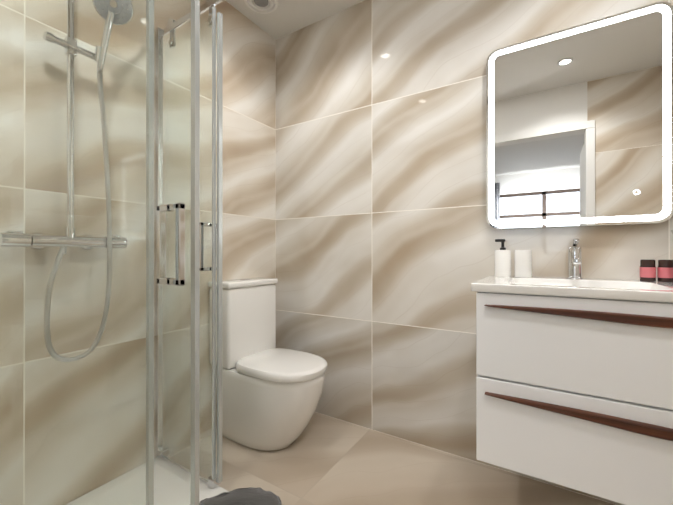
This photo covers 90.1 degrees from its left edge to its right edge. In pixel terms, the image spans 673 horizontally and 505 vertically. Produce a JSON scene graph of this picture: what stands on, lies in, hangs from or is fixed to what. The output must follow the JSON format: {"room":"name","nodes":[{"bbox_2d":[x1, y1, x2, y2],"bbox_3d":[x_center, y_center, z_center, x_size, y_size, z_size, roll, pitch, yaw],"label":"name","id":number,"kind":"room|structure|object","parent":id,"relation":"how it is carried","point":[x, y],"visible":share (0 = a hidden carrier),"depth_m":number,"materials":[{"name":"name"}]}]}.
{"room":"bathroom","nodes":[
{"label":"bathroom","id":0,"kind":"room"},
{"bbox_2d":[0,0,275,504],"bbox_3d":[-0.947,-0.220,1.484,0.120,2.400,2.090,0,0,32],"label":"wall","id":1,"kind":"structure","parent":0,"point":[249,160],"depth_m":1.39,"materials":[{"name":"tile"}]},
{"bbox_2d":[0,0,132,361],"bbox_3d":[-0.822,-0.455,1.130,0.466,1.696,0.370,0,0,32],"label":"shower fixture","id":2,"kind":"object","parent":1,"relation":"attached to","point":[118,238],"depth_m":1.22,"materials":[{"name":"silver metal"}]},
{"bbox_2d":[226,0,363,39],"bbox_3d":[0.122,-1.460,0.819,2.640,0.080,2.090,0,0,32],"label":"ceiling","id":3,"kind":"structure","parent":0,"point":[285,17],"depth_m":1.99,"materials":[{"name":"white paint"}]},
{"bbox_2d":[244,0,277,13],"bbox_3d":[-0.422,-1.409,1.880,0.190,0.020,0.190,0,0,32],"label":"fan","id":4,"kind":"object","parent":3,"relation":"attached to","point":[264,6],"visible":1,"depth_m":1.91,"materials":[{"name":"grey plastic"}]},
{"bbox_2d":[169,412,614,504],"bbox_3d":[0.122,1.030,0.815,2.640,0.100,2.090,0,0,32],"label":"floor","id":5,"kind":"structure","parent":0,"point":[322,459],"depth_m":1.48,"materials":[{"name":"tile"}]},
{"bbox_2d":[66,457,228,504],"bbox_3d":[-0.753,0.956,0.903,0.818,0.046,1.068,0,0,32],"label":"shower tray","id":6,"kind":"object","parent":5,"relation":"on","point":[206,491],"visible":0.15,"depth_m":1.33,"materials":[{"name":"white ceramic"}]},
{"bbox_2d":[0,0,223,504],"bbox_3d":[-0.735,-0.066,0.916,0.837,2.007,1.107,0,0,32],"label":"shower enclosure","id":7,"kind":"object","parent":6,"relation":"on","point":[197,262],"visible":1,"depth_m":0.75,"materials":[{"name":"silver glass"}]},
{"bbox_2d":[199,487,281,504],"bbox_3d":[-0.326,0.919,1.151,0.268,0.114,0.207,0,0,-23],"label":"bath mat","id":8,"kind":"object","parent":5,"relation":"on","point":[250,496],"visible":1,"depth_m":1.18,"materials":[{"name":"grey fabric"}]},
{"bbox_2d":[208,277,327,450],"bbox_3d":[-0.333,0.564,1.778,0.606,0.832,0.370,0,0,32],"label":"toilet","id":9,"kind":"object","parent":5,"relation":"on","point":[271,394],"visible":0.88,"depth_m":1.68,"materials":[{"name":"white ceramic"}]},
{"bbox_2d":[276,0,672,504],"bbox_3d":[0.695,-0.219,1.621,2.520,2.400,0.120,0,0,32],"label":"wall","id":10,"kind":"structure","parent":0,"point":[387,235],"depth_m":1.77,"materials":[{"name":"tile"}]},
{"bbox_2d":[471,239,672,504],"bbox_3d":[0.841,0.326,1.167,0.624,0.755,0.489,0,0,32],"label":"bathroom vanity","id":11,"kind":"object","parent":10,"relation":"attached to","point":[574,379],"visible":1,"depth_m":0.99,"materials":[{"name":"white lacquered wood"},{"name":"dark wood"}]},
{"bbox_2d":[495,239,510,276],"bbox_3d":[0.710,0.023,1.434,0.064,0.160,0.064,0,0,32],"label":"soap dispenser","id":12,"kind":"object","parent":11,"relation":"on","point":[502,261],"visible":1,"depth_m":1.41,"materials":[{"name":"white ceramic"}]},
{"bbox_2d":[514,250,531,277],"bbox_3d":[0.776,0.046,1.395,0.064,0.113,0.064,0,0,32],"label":"tumbler","id":13,"kind":"object","parent":11,"relation":"on","point":[523,262],"visible":1,"depth_m":1.37,"materials":[{"name":"white ceramic"}]},
{"bbox_2d":[640,259,655,281],"bbox_3d":[1.109,0.064,1.196,0.044,0.077,0.044,0,0,32],"label":"toiletry bottle","id":14,"kind":"object","parent":11,"relation":"on","point":[647,270],"visible":1,"depth_m":1.18,"materials":[{"name":"pink plastic"}]},
{"bbox_2d":[657,260,672,281],"bbox_3d":[1.152,0.064,1.174,0.044,0.077,0.044,0,0,32],"label":"toiletry bottle","id":15,"kind":"object","parent":11,"relation":"on","point":[664,270],"visible":1,"depth_m":1.16,"materials":[{"name":"pink plastic"}]},
{"bbox_2d":[486,2,672,228],"bbox_3d":[0.949,-0.507,1.370,0.618,0.802,0.035,0,0,32],"label":"led mirror","id":16,"kind":"object","parent":10,"relation":"attached to","point":[579,125],"visible":0.94,"depth_m":1.33,"materials":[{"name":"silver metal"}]}
]}

